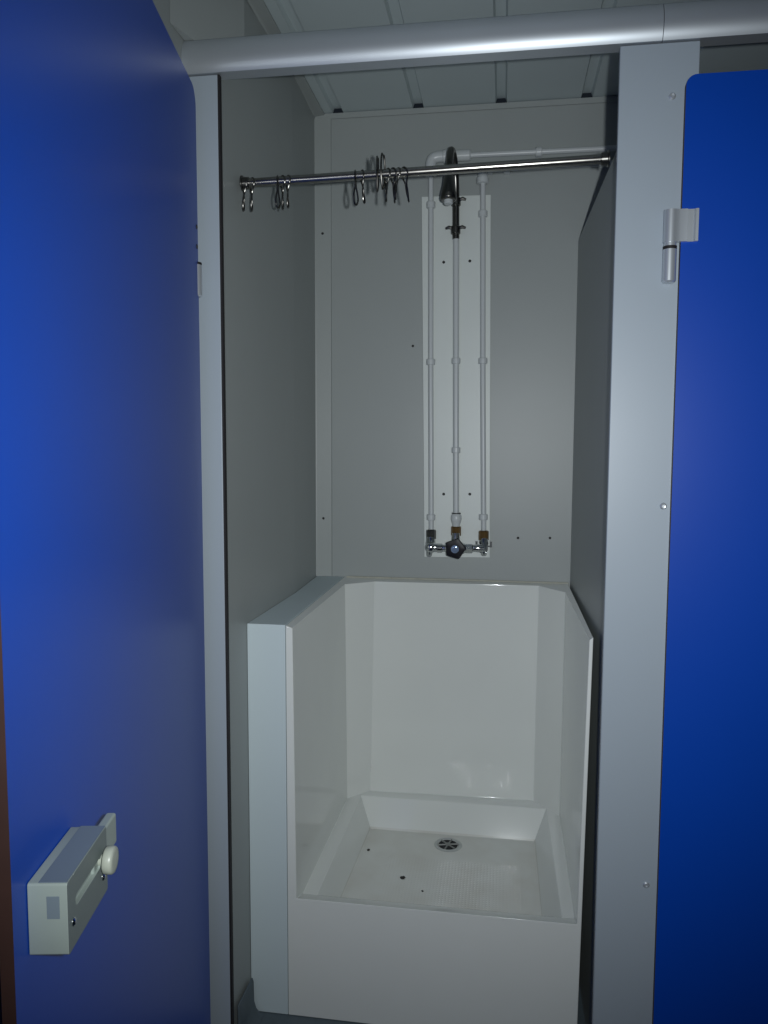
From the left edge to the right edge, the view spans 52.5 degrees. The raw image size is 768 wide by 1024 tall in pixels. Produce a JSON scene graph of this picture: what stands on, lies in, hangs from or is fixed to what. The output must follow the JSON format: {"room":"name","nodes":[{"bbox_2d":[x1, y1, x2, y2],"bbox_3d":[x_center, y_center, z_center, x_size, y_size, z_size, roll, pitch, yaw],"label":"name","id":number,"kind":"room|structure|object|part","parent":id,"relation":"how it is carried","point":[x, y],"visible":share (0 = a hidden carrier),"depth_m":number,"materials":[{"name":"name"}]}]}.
{"room":"shower room","nodes":[
{"label":"shower room","id":0,"kind":"room"},
{"bbox_2d":[0,0,184,1023],"bbox_3d":[-0.651,0.111,0.907,0.224,2.410,3.300,1,5,9],"label":"wall","id":1,"kind":"structure","parent":0,"point":[162,6],"depth_m":1.53,"materials":[{"name":"grey paint"}]},
{"bbox_2d":[170,0,315,1023],"bbox_3d":[-0.316,0.013,2.065,0.072,2.410,0.901,1,5,10],"label":"wall","id":2,"kind":"structure","parent":0,"point":[268,122],"depth_m":1.90,"materials":[{"name":"grey laminate"}]},
{"bbox_2d":[237,978,262,1023],"bbox_3d":[-0.318,1.192,1.862,0.031,0.095,0.100,1,5,9],"label":"baseboard","id":3,"kind":"structure","parent":2,"relation":"attached to","point":[248,1013],"depth_m":1.87,"materials":[{"name":"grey plastic"}]},
{"bbox_2d":[247,0,323,116],"bbox_3d":[-0.258,-1.185,2.003,0.031,0.011,0.792,1,5,9],"label":"trim","id":4,"kind":"structure","parent":2,"relation":"attached to","point":[259,7],"depth_m":1.91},
{"bbox_2d":[240,150,609,191],"bbox_3d":[0.078,-0.738,1.690,0.798,0.054,0.034,1,5,8],"label":"curtain rod","id":5,"kind":"object","parent":2,"relation":"attached to","point":[603,159],"visible":0.98,"depth_m":1.68,"materials":[{"name":"metal"}]},
{"bbox_2d":[242,184,246,211],"bbox_3d":[-0.314,-0.710,1.744,0.011,0.074,0.029,-2,5,-26],"label":"curtain hook","id":6,"kind":"object","parent":5,"relation":"hanging from","point":[243,201],"visible":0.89,"depth_m":1.74,"materials":[{"name":"metal"}]},
{"bbox_2d":[240,175,249,191],"bbox_3d":[-0.309,-0.735,1.742,0.018,0.034,0.034,1,5,9],"label":"socket","id":7,"kind":"object","parent":5,"relation":"attached to","point":[243,180],"depth_m":1.73,"materials":[{"name":"metal"}]},
{"bbox_2d":[250,177,254,211],"bbox_3d":[-0.295,-0.710,1.742,0.009,0.074,0.029,-1,5,-19],"label":"curtain hook","id":8,"kind":"object","parent":5,"relation":"hanging from","point":[252,189],"visible":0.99,"depth_m":1.74,"materials":[{"name":"metal"}]},
{"bbox_2d":[275,175,280,208],"bbox_3d":[-0.235,-0.711,1.734,0.010,0.074,0.029,1,5,5],"label":"curtain hook","id":9,"kind":"object","parent":5,"relation":"hanging from","point":[277,188],"visible":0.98,"depth_m":1.73,"materials":[{"name":"metal"}]},
{"bbox_2d":[280,175,285,209],"bbox_3d":[-0.226,-0.711,1.735,0.010,0.074,0.032,-1,5,-15],"label":"curtain hook","id":10,"kind":"object","parent":5,"relation":"hanging from","point":[282,190],"visible":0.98,"depth_m":1.73,"materials":[{"name":"metal"}]},
{"bbox_2d":[285,174,290,208],"bbox_3d":[-0.213,-0.711,1.731,0.010,0.074,0.029,-1,5,-13],"label":"curtain hook","id":11,"kind":"object","parent":5,"relation":"hanging from","point":[287,188],"visible":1,"depth_m":1.72,"materials":[{"name":"metal"}]},
{"bbox_2d":[353,170,358,205],"bbox_3d":[-0.063,-0.713,1.713,0.009,0.073,0.033,1,5,12],"label":"curtain hook","id":12,"kind":"object","parent":5,"relation":"hanging from","point":[355,181],"visible":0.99,"depth_m":1.71,"materials":[{"name":"metal"}]},
{"bbox_2d":[360,169,365,203],"bbox_3d":[-0.045,-0.713,1.710,0.012,0.074,0.029,-1,5,-12],"label":"curtain hook","id":13,"kind":"object","parent":5,"relation":"hanging from","point":[362,170],"visible":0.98,"depth_m":1.70,"materials":[{"name":"metal"}]},
{"bbox_2d":[376,156,378,191],"bbox_3d":[-0.014,-0.738,1.702,0.006,0.077,0.031,0,5,1],"label":"curtain hook","id":14,"kind":"object","parent":5,"relation":"hanging from","point":[377,157],"visible":0.99,"depth_m":1.69,"materials":[{"name":"metal"}]},
{"bbox_2d":[380,153,385,189],"bbox_3d":[-0.002,-0.743,1.700,0.006,0.077,0.031,2,5,17],"label":"curtain hook","id":15,"kind":"object","parent":5,"relation":"hanging from","point":[382,154],"visible":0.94,"depth_m":1.70,"materials":[{"name":"metal"}]},
{"bbox_2d":[384,168,390,201],"bbox_3d":[0.006,-0.713,1.702,0.011,0.074,0.028,-1,5,-15],"label":"curtain hook","id":16,"kind":"object","parent":5,"relation":"hanging from","point":[386,183],"visible":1,"depth_m":1.69,"materials":[{"name":"metal"}]},
{"bbox_2d":[390,167,396,202],"bbox_3d":[0.019,-0.714,1.702,0.015,0.073,0.031,0,5,-4],"label":"curtain hook","id":17,"kind":"object","parent":5,"relation":"hanging from","point":[393,184],"visible":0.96,"depth_m":1.70,"materials":[{"name":"metal"}]},
{"bbox_2d":[393,167,400,200],"bbox_3d":[0.029,-0.714,1.697,0.014,0.073,0.031,0,5,-6],"label":"curtain hook","id":18,"kind":"object","parent":5,"relation":"hanging from","point":[396,182],"visible":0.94,"depth_m":1.69,"materials":[{"name":"metal"}]},
{"bbox_2d":[402,166,409,201],"bbox_3d":[0.050,-0.714,1.699,0.023,0.072,0.029,-2,5,-25],"label":"curtain hook","id":19,"kind":"object","parent":5,"relation":"hanging from","point":[405,183],"visible":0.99,"depth_m":1.70,"materials":[{"name":"metal"}]},
{"bbox_2d":[600,150,609,167],"bbox_3d":[0.464,-0.742,1.638,0.018,0.034,0.034,1,5,9],"label":"socket","id":20,"kind":"object","parent":5,"relation":"attached to","point":[604,156],"depth_m":1.63,"materials":[{"name":"metal"}]},
{"bbox_2d":[259,987,585,1023],"bbox_3d":[0.370,1.343,0.855,2.300,0.030,3.300,1,5,9],"label":"floor","id":21,"kind":"structure","parent":0,"point":[268,1017],"depth_m":1.90,"materials":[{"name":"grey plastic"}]},
{"bbox_2d":[189,74,233,1023],"bbox_3d":[-0.379,0.171,1.708,0.074,2.154,0.014,1,5,9],"label":"frame post","id":22,"kind":"object","parent":21,"relation":"on","point":[207,89],"visible":0.61,"depth_m":1.69,"materials":[{"name":"silver metal"}]},
{"bbox_2d":[0,0,210,1023],"bbox_3d":[-0.355,0.227,1.214,0.072,2.088,0.931,0,5,-2],"label":"door","id":23,"kind":"structure","parent":22,"relation":"attached to","point":[104,891],"depth_m":1.00,"materials":[{"name":"blue laminate"}]},
{"bbox_3d":[-0.320,0.401,0.898,0.021,0.031,0.031,0,5,-1],"label":"knob","id":24,"kind":"part","parent":23,"relation":"part of","materials":[{"name":"beige plastic"}]},
{"bbox_2d":[181,4,663,79],"bbox_3d":[0.057,-0.931,1.547,0.948,0.069,0.045,1,5,9],"label":"header rail","id":25,"kind":"object","parent":22,"relation":"on","point":[602,30],"visible":0.87,"depth_m":1.53,"materials":[{"name":"metal"}]},
{"bbox_2d":[247,576,343,1013],"bbox_3d":[-0.228,0.720,2.218,0.093,0.972,0.689,1,5,9],"label":"panel","id":26,"kind":"object","parent":21,"relation":"on","point":[266,634],"visible":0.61,"depth_m":1.88,"materials":[{"name":"white plastic"}]},
{"bbox_2d":[286,576,592,1023],"bbox_3d":[0.167,0.725,2.158,0.704,0.976,0.689,1,5,9],"label":"shower tray","id":27,"kind":"object","parent":21,"relation":"on","point":[438,728],"visible":1,"depth_m":2.23,"materials":[{"name":"plastic"}]},
{"bbox_2d":[570,151,616,1023],"bbox_3d":[0.527,0.225,1.996,0.020,2.003,0.817,1,5,8],"label":"partition panel","id":28,"kind":"object","parent":21,"relation":"on","point":[596,240],"visible":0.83,"depth_m":1.88,"materials":[{"name":"grey laminate"}]},
{"bbox_2d":[592,41,699,1023],"bbox_3d":[0.519,0.186,1.569,0.146,2.154,0.018,1,5,9],"label":"post","id":29,"kind":"object","parent":21,"relation":"on","point":[653,78],"visible":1,"depth_m":1.55,"materials":[{"name":"silver metal"}]},
{"bbox_2d":[652,69,767,1023],"bbox_3d":[0.982,0.219,1.483,0.914,2.068,0.026,1,5,9],"label":"door","id":30,"kind":"structure","parent":29,"relation":"attached to","point":[711,952],"depth_m":1.52,"materials":[{"name":"blue laminate"}]},
{"bbox_2d":[663,245,676,249],"bbox_3d":[0.546,-0.504,1.488,0.025,0.006,0.025,1,5,9],"label":"washer","id":31,"kind":"object","parent":30,"relation":"in","point":[666,247],"depth_m":1.48,"materials":[{"name":"black rubber"}]},
{"bbox_2d":[661,0,767,46],"bbox_3d":[1.083,-0.914,1.391,1.125,0.069,0.045,1,5,9],"label":"header rail","id":32,"kind":"object","parent":29,"relation":"on","point":[709,22],"visible":0.91,"depth_m":1.45,"materials":[{"name":"metal"}]},
{"bbox_2d":[329,96,617,586],"bbox_3d":[0.724,-0.010,2.370,2.100,2.410,0.022,1,5,9],"label":"wall","id":33,"kind":"structure","parent":0,"point":[539,218],"depth_m":2.40,"materials":[{"name":"grey laminate"}]},
{"bbox_2d":[314,119,332,575],"bbox_3d":[-0.190,-0.500,2.454,0.052,1.418,0.010,1,5,9],"label":"trim","id":34,"kind":"structure","parent":33,"relation":"attached to","point":[322,128],"depth_m":2.45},
{"bbox_2d":[422,195,490,557],"bbox_3d":[0.222,-0.406,2.397,0.222,1.101,0.014,1,5,9],"label":"board","id":35,"kind":"object","parent":33,"relation":"attached to","point":[469,238],"visible":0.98,"depth_m":2.39,"materials":[{"name":"white plastic"}]},
{"bbox_2d":[451,238,461,526],"bbox_3d":[0.224,-0.394,2.375,0.036,0.888,0.035,1,5,9],"label":"riser pipe","id":36,"kind":"object","parent":35,"relation":"attached to","point":[456,517],"visible":1,"depth_m":2.37,"materials":[{"name":"white plastic"}]},
{"bbox_2d":[440,146,465,238],"bbox_3d":[0.196,-0.936,2.271,0.062,0.245,0.162,2,5,19],"label":"shower","id":37,"kind":"object","parent":36,"relation":"attached to","point":[449,196],"visible":0.88,"depth_m":2.24,"materials":[{"name":"metal"}]},
{"bbox_2d":[425,526,491,558],"bbox_3d":[0.228,0.094,2.396,0.206,0.096,0.073,1,5,9],"label":"shower valve","id":38,"kind":"object","parent":35,"relation":"attached to","point":[454,548],"visible":1,"depth_m":2.39,"materials":[{"name":"silver metal"}]},
{"bbox_3d":[0.219,0.111,2.377,0.062,0.064,0.022,1,5,9],"label":"knob","id":39,"kind":"part","parent":38,"relation":"part of","materials":[{"name":"black plastic"}]},
{"bbox_2d":[425,145,616,529],"bbox_3d":[0.693,-0.505,2.299,1.156,1.139,0.049,1,5,9],"label":"supply pipe","id":40,"kind":"object","parent":38,"relation":"attached to","point":[463,155],"visible":0.77,"depth_m":2.34,"materials":[{"name":"white plastic"}]},
{"bbox_2d":[315,96,617,118],"bbox_3d":[0.776,-1.199,2.249,2.000,0.018,0.006,1,5,9],"label":"trim","id":41,"kind":"structure","parent":33,"relation":"attached to","point":[609,99],"depth_m":2.33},
{"bbox_2d":[477,160,611,530],"bbox_3d":[0.769,-0.479,2.290,1.001,1.090,0.048,1,5,9],"label":"supply pipe","id":42,"kind":"object","parent":33,"relation":"attached to","point":[482,179],"visible":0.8,"depth_m":2.34,"materials":[{"name":"white plastic"}]},
{"bbox_2d":[264,0,767,113],"bbox_3d":[0.379,-1.098,0.647,2.300,0.050,3.302,1,5,9],"label":"ceiling","id":43,"kind":"structure","parent":0,"point":[562,77],"depth_m":2.11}
]}

